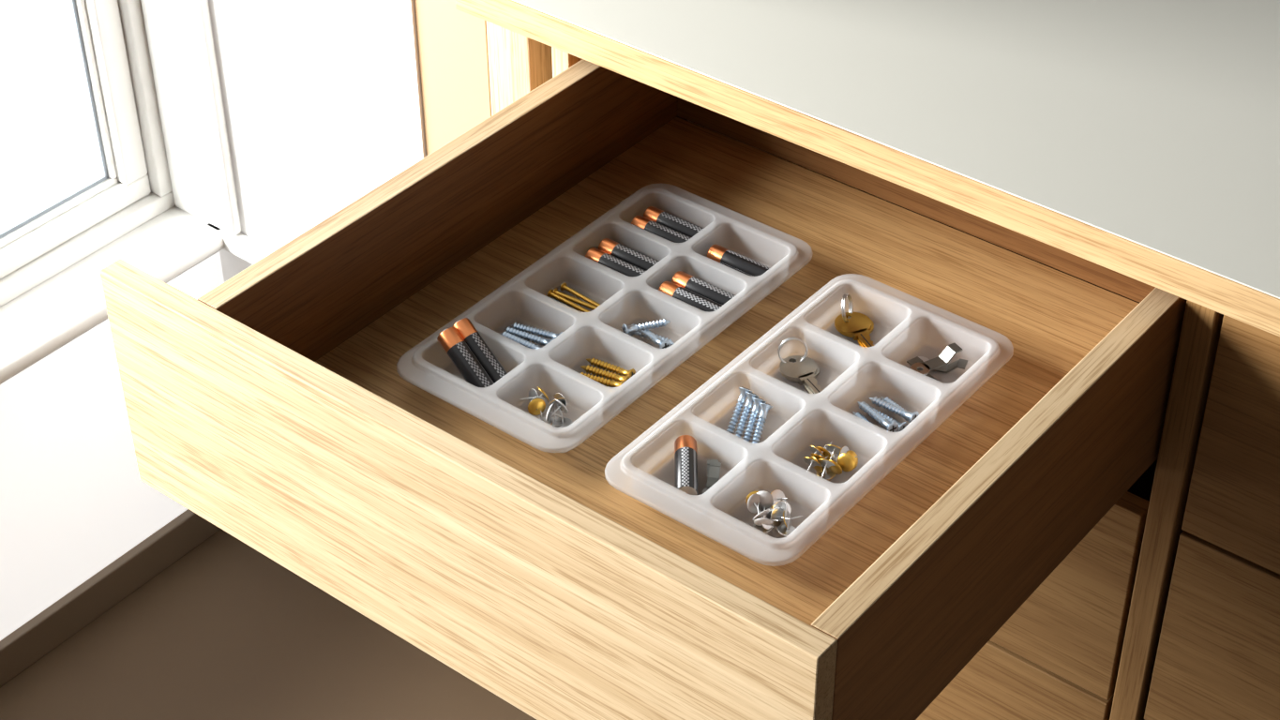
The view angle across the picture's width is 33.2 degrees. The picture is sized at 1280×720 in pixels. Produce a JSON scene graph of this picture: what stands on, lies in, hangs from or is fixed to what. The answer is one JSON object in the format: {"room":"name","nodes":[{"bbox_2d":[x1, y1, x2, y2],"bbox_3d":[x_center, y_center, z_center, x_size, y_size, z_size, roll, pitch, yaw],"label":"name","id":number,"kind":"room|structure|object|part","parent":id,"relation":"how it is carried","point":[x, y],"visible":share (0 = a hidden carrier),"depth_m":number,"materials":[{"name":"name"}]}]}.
{"room":"kitchen","nodes":[
{"label":"kitchen","id":0,"kind":"room"},
{"bbox_2d":[0,142,224,640],"bbox_3d":[-1.363,-0.237,0.900,0.285,2.450,2.628,26,45,30],"label":"wall","id":1,"kind":"structure","parent":0,"point":[74,500],"depth_m":2.15,"materials":[{"name":"white paint"}]},
{"bbox_2d":[0,0,175,306],"bbox_3d":[-1.012,-0.389,1.198,0.050,1.580,1.679,26,45,30],"label":"window","id":2,"kind":"structure","parent":1,"relation":"in","point":[133,188],"depth_m":2.09,"materials":[{"name":"white paint"}]},
{"bbox_2d":[0,509,220,687],"bbox_3d":[-1.238,0.769,1.563,0.012,0.045,2.628,26,45,30],"label":"baseboard","id":3,"kind":"structure","parent":1,"relation":"attached to","point":[44,632],"depth_m":2.23,"materials":[{"name":"brown wood"}]},
{"bbox_2d":[0,205,224,384],"bbox_3d":[-0.959,0.265,1.659,0.085,0.020,1.680,26,45,30],"label":"window sill","id":4,"kind":"structure","parent":1,"relation":"attached to","point":[61,308],"depth_m":2.07,"materials":[{"name":"white paint"}]},
{"bbox_2d":[5,0,426,282],"bbox_3d":[-0.261,-0.944,1.799,0.590,2.450,0.534,26,45,30],"label":"wall","id":5,"kind":"structure","parent":0,"point":[322,99],"depth_m":1.99,"materials":[{"name":"white paint"}]},
{"bbox_2d":[140,0,240,235],"bbox_3d":[-0.440,-0.765,1.676,0.090,1.580,0.012,26,45,30],"label":"trim","id":6,"kind":"structure","parent":5,"relation":"attached to","point":[180,39],"depth_m":2.07,"materials":[{"name":"white paint"}]},
{"bbox_2d":[208,224,274,264],"bbox_3d":[-0.314,-0.074,2.089,0.304,0.020,0.016,26,45,30],"label":"window sill","id":7,"kind":"structure","parent":5,"relation":"attached to","point":[240,245],"depth_m":2.13,"materials":[{"name":"white paint"}]},
{"bbox_2d":[0,528,536,719],"bbox_3d":[-0.115,1.067,1.226,2.900,0.030,3.320,26,45,30],"label":"floor","id":8,"kind":"structure","parent":0,"point":[225,631],"depth_m":2.19,"materials":[{"name":"beige plastic"}]},
{"bbox_2d":[99,0,1279,719],"bbox_3d":[0.386,0.188,1.678,1.394,0.800,0.950,26,45,30],"label":"sideboard","id":9,"kind":"object","parent":8,"relation":"on","point":[1080,199],"visible":0.98,"depth_m":1.51,"materials":[{"name":"brown wood"}]},
{"bbox_3d":[-0.129,-0.104,1.651,0.019,0.150,0.521,26,45,30],"label":"open drawer","id":10,"kind":"part","parent":9,"relation":"part of","materials":[{"name":"brown wood"}]},
{"bbox_3d":[-0.150,-0.042,1.981,0.080,0.800,0.018,26,45,30],"label":"filler panel","id":11,"kind":"part","parent":9,"relation":"part of","materials":[{"name":"beige wood"}]},
{"bbox_3d":[-0.131,0.122,1.392,0.600,0.191,0.019,26,45,30],"label":"open drawer","id":12,"kind":"part","parent":9,"relation":"part of","materials":[{"name":"brown wood"}]},
{"bbox_3d":[-0.091,-0.004,1.973,0.046,0.748,0.046,26,45,30],"label":"leg","id":13,"kind":"part","parent":9,"relation":"part of","materials":[{"name":"brown wood"}]},
{"bbox_3d":[0.063,0.013,1.537,0.483,0.012,0.505,26,45,30],"label":"open drawer","id":14,"kind":"part","parent":9,"relation":"part of","materials":[{"name":"brown wood"}]},
{"bbox_3d":[0.225,-0.151,1.668,0.483,0.083,0.015,26,45,30],"label":"open drawer","id":15,"kind":"part","parent":9,"relation":"part of","materials":[{"name":"brown wood"}]},
{"bbox_3d":[0.265,0.085,1.402,0.019,0.150,0.521,26,45,30],"label":"open drawer","id":16,"kind":"part","parent":9,"relation":"part of","materials":[{"name":"brown wood"}]},
{"bbox_3d":[0.163,0.242,1.886,0.537,0.194,0.019,26,45,30],"label":"drawer","id":17,"kind":"part","parent":9,"relation":"part of","materials":[{"name":"brown wood"}]},
{"bbox_3d":[0.162,0.085,1.764,0.537,0.194,0.019,26,45,30],"label":"drawer","id":18,"kind":"part","parent":9,"relation":"part of","materials":[{"name":"brown wood"}]},
{"bbox_3d":[0.633,0.312,1.467,0.604,0.194,0.019,26,45,30],"label":"drawer","id":19,"kind":"part","parent":9,"relation":"part of","materials":[{"name":"brown wood"}]},
{"bbox_3d":[0.632,0.155,1.345,0.604,0.195,0.019,26,45,30],"label":"drawer","id":20,"kind":"part","parent":9,"relation":"part of","materials":[{"name":"brown wood"}]},
{"bbox_3d":[-0.021,-0.033,1.566,0.160,0.025,0.308,26,45,30],"label":"tray","id":21,"kind":"object","parent":9,"relation":"in","visible":0},
{"bbox_2d":[492,322,564,364],"bbox_3d":[-0.081,-0.016,1.554,0.045,0.010,0.038,26,45,30],"label":"screws","id":22,"kind":"object","parent":21,"relation":"on","point":[514,334],"visible":1,"depth_m":1.55,"materials":[{"name":"silver metal"}]},
{"bbox_2d":[520,386,572,430],"bbox_3d":[-0.065,0.034,1.479,0.040,0.018,0.027,26,45,30],"label":"thumbtacks","id":23,"kind":"object","parent":21,"relation":"on","point":[537,405],"visible":1,"depth_m":1.48,"materials":[{"name":"silver metal"}]},
{"bbox_2d":[568,357,635,400],"bbox_3d":[-0.028,0.011,1.518,0.042,0.010,0.033,19,42,24],"label":"screws","id":24,"kind":"object","parent":21,"relation":"on","point":[619,383],"visible":1,"depth_m":1.51,"materials":[{"name":"gold metal"}]},
{"bbox_2d":[622,318,676,352],"bbox_3d":[0.007,-0.019,1.548,0.037,0.022,0.028,14,40,18],"label":"screws","id":25,"kind":"object","parent":21,"relation":"on","point":[641,330],"visible":1,"depth_m":1.54,"materials":[{"name":"silver metal"}]},
{"bbox_2d":[706,244,773,286],"bbox_3d":[0.075,-0.071,1.617,0.055,0.015,0.015,26,45,30],"label":"battery","id":26,"kind":"object","parent":21,"relation":"on","point":[738,264],"visible":1,"depth_m":1.61,"materials":[{"name":"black metal"}]},
{"bbox_3d":[0.121,0.038,1.473,0.152,0.025,0.298,26,45,30],"label":"tray","id":27,"kind":"object","parent":9,"relation":"on","visible":0},
{"bbox_2d":[674,435,697,502],"bbox_3d":[0.031,0.072,1.431,0.015,0.015,0.055,0,38,1],"label":"battery","id":28,"kind":"object","parent":27,"relation":"on","point":[685,453],"visible":1,"depth_m":1.42,"materials":[{"name":"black metal"}]},
{"bbox_2d":[702,459,721,497],"bbox_3d":[0.049,0.079,1.429,0.012,0.010,0.036,4,38,6],"label":"hangers","id":29,"kind":"object","parent":27,"relation":"on","point":[713,465],"visible":1,"depth_m":1.43,"materials":[{"name":"silver metal"}]},
{"bbox_2d":[726,387,772,455],"bbox_3d":[0.074,0.040,1.464,0.033,0.030,0.032,26,45,30],"label":"screws","id":30,"kind":"object","parent":27,"relation":"on","point":[759,403],"visible":1,"depth_m":1.46,"materials":[{"name":"silver metal"}]},
{"bbox_2d":[745,489,802,536],"bbox_3d":[0.086,0.098,1.395,0.030,0.017,0.043,-15,40,-18],"label":"thumbtacks","id":31,"kind":"object","parent":27,"relation":"on","point":[773,508],"visible":1,"depth_m":1.39,"materials":[{"name":"silver metal"}]},
{"bbox_2d":[777,336,828,404],"bbox_3d":[0.115,0.007,1.512,0.029,0.023,0.052,-5,38,-5],"label":"keys","id":32,"kind":"object","parent":27,"relation":"on","point":[804,370],"visible":1,"depth_m":1.52,"materials":[{"name":"silver metal"}]},
{"bbox_2d":[803,440,858,480],"bbox_3d":[0.126,0.067,1.435,0.039,0.019,0.029,-11,39,-13],"label":"thumbtacks","id":33,"kind":"object","parent":27,"relation":"on","point":[847,460],"visible":1,"depth_m":1.43,"materials":[{"name":"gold metal"}]},
{"bbox_2d":[834,293,879,359],"bbox_3d":[0.162,-0.027,1.555,0.029,0.023,0.055,-22,43,-25],"label":"keys","id":34,"kind":"object","parent":27,"relation":"on","point":[858,326],"visible":1,"depth_m":1.56,"materials":[{"name":"gold metal"}]},
{"bbox_2d":[852,396,922,446],"bbox_3d":[0.167,0.038,1.478,0.039,0.015,0.041,-25,44,-28],"label":"screws","id":35,"kind":"object","parent":27,"relation":"on","point":[892,426],"visible":1,"depth_m":1.47,"materials":[{"name":"silver metal"}]},
{"bbox_2d":[906,343,968,397],"bbox_3d":[0.209,0.003,1.519,0.043,0.018,0.040,26,45,30],"label":"hangers","id":36,"kind":"object","parent":27,"relation":"on","point":[921,367],"visible":1,"depth_m":1.52,"materials":[{"name":"silver metal"}]}
]}

